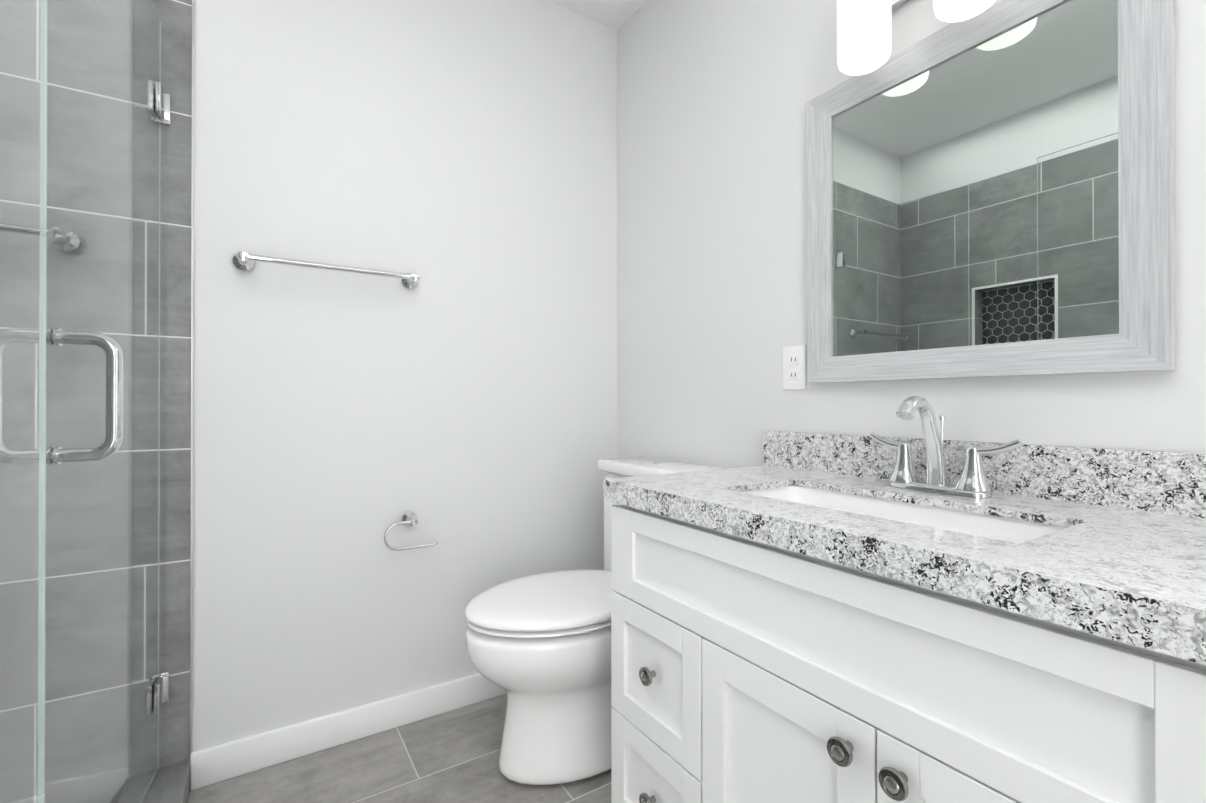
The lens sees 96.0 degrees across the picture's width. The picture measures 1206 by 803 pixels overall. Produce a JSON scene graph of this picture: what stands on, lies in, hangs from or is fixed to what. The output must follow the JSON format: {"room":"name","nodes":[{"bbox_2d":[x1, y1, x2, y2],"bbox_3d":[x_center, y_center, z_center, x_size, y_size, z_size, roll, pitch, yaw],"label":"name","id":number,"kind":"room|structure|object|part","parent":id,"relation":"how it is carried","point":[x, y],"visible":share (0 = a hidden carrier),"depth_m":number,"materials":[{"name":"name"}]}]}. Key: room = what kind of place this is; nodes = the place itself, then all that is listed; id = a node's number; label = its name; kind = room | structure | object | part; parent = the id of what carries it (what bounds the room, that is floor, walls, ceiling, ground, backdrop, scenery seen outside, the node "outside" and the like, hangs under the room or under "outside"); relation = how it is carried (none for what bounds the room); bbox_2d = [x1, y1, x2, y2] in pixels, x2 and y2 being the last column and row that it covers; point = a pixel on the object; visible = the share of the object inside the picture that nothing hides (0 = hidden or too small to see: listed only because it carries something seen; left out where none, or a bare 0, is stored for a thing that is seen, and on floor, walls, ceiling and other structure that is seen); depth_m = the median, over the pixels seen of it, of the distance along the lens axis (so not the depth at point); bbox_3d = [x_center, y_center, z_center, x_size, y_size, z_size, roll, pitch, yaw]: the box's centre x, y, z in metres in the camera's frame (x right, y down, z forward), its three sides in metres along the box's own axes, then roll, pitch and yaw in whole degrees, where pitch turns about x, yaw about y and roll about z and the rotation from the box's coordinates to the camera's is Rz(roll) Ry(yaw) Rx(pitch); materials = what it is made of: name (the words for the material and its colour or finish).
{"room":"bathroom","nodes":[
{"label":"bathroom","id":0,"kind":"room"},
{"bbox_2d":[188,694,610,802],"bbox_3d":[-0.080,1.040,0.418,2.250,0.100,2.900,0,0,-33],"label":"floor","id":1,"kind":"structure","parent":0,"point":[451,756],"depth_m":1.44,"materials":[{"name":"tile"}]},
{"bbox_2d":[465,457,722,784],"bbox_3d":[-0.040,0.591,1.567,0.720,0.806,0.434,0,0,-33],"label":"toilet","id":2,"kind":"object","parent":1,"relation":"on","point":[538,646],"visible":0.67,"depth_m":1.40,"materials":[{"name":"white ceramic"}]},
{"bbox_3d":[-0.116,0.569,1.519,0.542,0.017,0.390,0,0,-33],"label":"seat","id":3,"kind":"part","parent":2,"relation":"part of","materials":[{"name":"white plastic"}]},
{"bbox_3d":[-0.116,0.543,1.519,0.546,0.033,0.394,0,0,-33],"label":"lid","id":4,"kind":"part","parent":2,"relation":"part of","materials":[{"name":"white ceramic"}]},
{"bbox_3d":[-0.099,0.787,1.529,0.584,0.415,0.376,0,0,-33],"label":"bowl","id":5,"kind":"part","parent":2,"relation":"part of","materials":[{"name":"white ceramic"}]},
{"bbox_3d":[0.179,0.422,1.708,0.187,0.375,0.410,0,0,-33],"label":"tank","id":6,"kind":"part","parent":2,"relation":"part of","materials":[{"name":"white ceramic"}]},
{"bbox_3d":[0.178,0.214,1.708,0.203,0.039,0.434,0,0,-33],"label":"tank lid","id":7,"kind":"part","parent":2,"relation":"part of","materials":[{"name":"white ceramic"}]},
{"bbox_2d":[603,395,1205,802],"bbox_3d":[0.478,0.490,0.928,0.553,1.003,0.959,0,0,-33],"label":"bathroom vanity","id":8,"kind":"object","parent":1,"relation":"on","point":[932,616],"visible":1,"depth_m":0.75,"materials":[{"name":"white wood"}]},
{"bbox_3d":[0.077,0.530,1.044,0.003,0.020,0.020,0,0,-33],"label":"knob drawer","id":9,"kind":"part","parent":8,"relation":"part of","materials":[{"name":"grey metal"}]},
{"bbox_3d":[0.088,0.774,1.050,0.026,0.035,0.035,0,0,-33],"label":"knob drawer","id":10,"kind":"part","parent":8,"relation":"part of","materials":[{"name":"grey metal"}]},
{"bbox_3d":[0.088,0.530,1.051,0.026,0.035,0.035,0,0,-33],"label":"knob drawer","id":11,"kind":"part","parent":8,"relation":"part of","materials":[{"name":"grey metal"}]},
{"bbox_3d":[0.300,0.451,0.697,0.003,0.020,0.020,0,0,-33],"label":"knob door","id":12,"kind":"part","parent":8,"relation":"part of","materials":[{"name":"grey metal"}]},
{"bbox_3d":[0.311,0.451,0.704,0.026,0.035,0.035,0,0,-33],"label":"knob door","id":13,"kind":"part","parent":8,"relation":"part of","materials":[{"name":"grey metal"}]},
{"bbox_3d":[0.338,0.451,0.637,0.003,0.020,0.020,0,0,-33],"label":"knob door","id":14,"kind":"part","parent":8,"relation":"part of","materials":[{"name":"grey metal"}]},
{"bbox_3d":[0.349,0.451,0.645,0.026,0.035,0.035,0,0,-33],"label":"knob door","id":15,"kind":"part","parent":8,"relation":"part of","materials":[{"name":"grey metal"}]},
{"bbox_2d":[742,485,1067,540],"bbox_3d":[0.458,0.254,0.918,0.288,0.140,0.558,0,0,-33],"label":"sink","id":16,"kind":"object","parent":8,"relation":"in","point":[994,523],"depth_m":0.97,"materials":[{"name":"white ceramic"}]},
{"bbox_2d":[870,395,1022,497],"bbox_3d":[0.595,0.080,1.006,0.155,0.181,0.270,0,0,-33],"label":"faucet","id":17,"kind":"object","parent":8,"relation":"on","point":[905,482],"depth_m":1.01,"materials":[{"name":"silver metal"}]},
{"bbox_2d":[192,0,616,751],"bbox_3d":[-0.487,-0.225,1.824,1.424,2.440,0.100,0,0,-33],"label":"wall","id":18,"kind":"structure","parent":0,"point":[460,158],"depth_m":1.65,"materials":[{"name":"white paint"}]},
{"bbox_2d":[141,760,189,802],"bbox_3d":[-0.710,0.954,0.727,0.130,0.075,1.496,0,0,-33],"label":"sill","id":19,"kind":"structure","parent":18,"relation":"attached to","point":[170,784],"depth_m":1.30,"materials":[{"name":"tile"}]},
{"bbox_2d":[0,0,170,802],"bbox_3d":[-0.762,-0.017,0.696,0.169,1.864,1.498,0,0,-33],"label":"glass shower enclosure","id":20,"kind":"object","parent":19,"relation":"on","point":[85,105],"visible":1,"depth_m":0.92,"materials":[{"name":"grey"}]},
{"bbox_3d":[-0.472,-0.019,0.358,0.008,1.861,0.608,0,0,-33],"label":"panel","id":21,"kind":"part","parent":20,"relation":"part of","materials":[{"name":"grey"}]},
{"bbox_2d":[52,447,62,463],"bbox_3d":[-0.856,0.085,0.853,0.004,0.028,0.028,0,0,-26],"label":"washer","id":22,"kind":"object","parent":20,"relation":"in","point":[57,452],"depth_m":0.85,"materials":[{"name":"silver metal"}]},
{"bbox_2d":[53,328,62,345],"bbox_3d":[-0.856,-0.101,0.853,0.004,0.028,0.028,0,0,-26],"label":"washer","id":23,"kind":"object","parent":20,"relation":"in","point":[57,332],"depth_m":0.85,"materials":[{"name":"silver metal"}]},
{"bbox_3d":[-0.973,-0.021,1.077,0.008,1.853,0.605,0,0,-26],"label":"door","id":24,"kind":"part","parent":20,"relation":"part of","materials":[{"name":"grey"}]},
{"bbox_3d":[-1.112,0.719,1.355,0.044,0.076,0.006,0,0,-33],"label":"hinge plate","id":25,"kind":"part","parent":20,"relation":"part of","materials":[{"name":"silver metal"}]},
{"bbox_3d":[-1.112,-0.738,1.360,0.044,0.076,0.006,0,0,-33],"label":"hinge plate","id":26,"kind":"part","parent":20,"relation":"part of","materials":[{"name":"silver metal"}]},
{"bbox_2d":[151,0,191,768],"bbox_3d":[-1.435,-0.227,1.217,0.826,2.440,0.100,0,0,-33],"label":"wall tile","id":27,"kind":"structure","parent":18,"relation":"attached to","point":[175,17],"depth_m":1.38,"materials":[{"name":"grey tile"}]},
{"bbox_2d":[190,0,193,754],"bbox_3d":[-1.056,-0.086,1.395,0.004,2.160,0.007,0,0,-33],"label":"trim","id":28,"kind":"structure","parent":18,"relation":"attached to","point":[191,559],"depth_m":1.39,"materials":[{"name":"silver metal"}]},
{"bbox_2d":[231,251,419,289],"bbox_3d":[-0.763,-0.374,1.540,0.484,0.054,0.078,0,0,-33],"label":"bar","id":29,"kind":"object","parent":18,"relation":"attached to","point":[243,261],"visible":1,"depth_m":1.48,"materials":[{"name":"silver metal"}]},
{"bbox_3d":[-0.748,-0.374,1.517,0.430,0.017,0.017,0,0,-33],"label":"rod","id":30,"kind":"part","parent":29,"relation":"part of","materials":[{"name":"silver metal"}]},
{"bbox_2d":[190,673,505,789],"bbox_3d":[-0.499,0.948,1.746,1.323,0.093,0.013,0,0,-33],"label":"baseboard","id":31,"kind":"structure","parent":18,"relation":"attached to","point":[225,761],"depth_m":1.56,"materials":[{"name":"white wood"}]},
{"bbox_2d":[383,511,438,550],"bbox_3d":[-0.589,0.392,1.656,0.162,0.105,0.066,0,0,-33],"label":"paper holder","id":32,"kind":"object","parent":18,"relation":"attached to","point":[408,518],"visible":1,"depth_m":1.63,"materials":[{"name":"silver metal"}]},
{"bbox_2d":[549,0,646,30],"bbox_3d":[-0.080,-1.500,0.426,2.250,0.100,2.900,0,0,-33],"label":"ceiling","id":33,"kind":"structure","parent":0,"point":[616,15],"depth_m":2.00,"materials":[{"name":"white paint"}]},
{"bbox_2d":[617,0,1205,467],"bbox_3d":[0.852,-0.228,0.960,0.100,2.440,2.800,0,0,-33],"label":"wall","id":34,"kind":"structure","parent":0,"point":[713,96],"depth_m":1.53,"materials":[{"name":"white paint"}]},
{"bbox_2d":[783,344,805,389],"bbox_3d":[0.497,-0.088,1.411,0.008,0.115,0.070,0,0,-33],"label":"electrical outlet plate","id":35,"kind":"object","parent":34,"relation":"attached to","point":[794,367],"visible":1,"depth_m":1.41,"materials":[{"name":"white plastic"}]},
{"bbox_2d":[788,354,798,365],"bbox_3d":[0.495,-0.108,1.410,0.002,0.028,0.034,0,0,-33],"label":"socket","id":36,"kind":"object","parent":35,"relation":"attached to","point":[793,359],"depth_m":1.41,"materials":[{"name":"white plastic"}]},
{"bbox_2d":[788,370,798,380],"bbox_3d":[0.495,-0.068,1.410,0.002,0.028,0.034,0,0,-33],"label":"socket","id":37,"kind":"object","parent":35,"relation":"attached to","point":[793,375],"depth_m":1.41,"materials":[{"name":"white plastic"}]},
{"bbox_2d":[837,0,995,75],"bbox_3d":[0.681,-0.824,1.004,0.139,0.198,0.600,0,0,-33],"label":"sconce","id":38,"kind":"object","parent":34,"relation":"attached to","point":[863,37],"visible":0.98,"depth_m":1.12,"materials":[{"name":"white glass"}]},
{"bbox_3d":[0.559,-0.808,1.163,0.105,0.168,0.105,0,0,-33],"label":"lamp shade","id":39,"kind":"part","parent":38,"relation":"part of","materials":[{"name":"white glass"}]},
{"bbox_3d":[0.667,-0.809,0.995,0.105,0.168,0.105,0,0,-33],"label":"lamp shade","id":40,"kind":"part","parent":38,"relation":"part of","materials":[{"name":"white glass"}]},
{"bbox_2d":[807,0,1175,382],"bbox_3d":[0.692,-0.398,1.093,0.024,0.702,0.640,0,0,-33],"label":"mirror","id":41,"kind":"object","parent":34,"relation":"attached to","point":[991,191],"visible":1,"depth_m":1.01,"materials":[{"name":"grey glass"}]},
{"bbox_3d":[0.536,-0.398,1.337,0.024,0.702,0.061,0,0,-33],"label":"frame","id":42,"kind":"part","parent":41,"relation":"part of","materials":[{"name":"grey wood"}]},
{"bbox_3d":[0.692,-0.719,1.094,0.024,0.061,0.640,0,0,-33],"label":"frame","id":43,"kind":"part","parent":41,"relation":"part of","materials":[{"name":"grey wood"}]},
{"bbox_3d":[0.692,-0.078,1.092,0.024,0.061,0.640,0,0,-33],"label":"frame","id":44,"kind":"part","parent":41,"relation":"part of","materials":[{"name":"grey wood"}]},
{"bbox_3d":[0.848,-0.399,0.849,0.024,0.702,0.061,0,0,-33],"label":"frame","id":45,"kind":"part","parent":41,"relation":"part of","materials":[{"name":"grey wood"}]}
]}

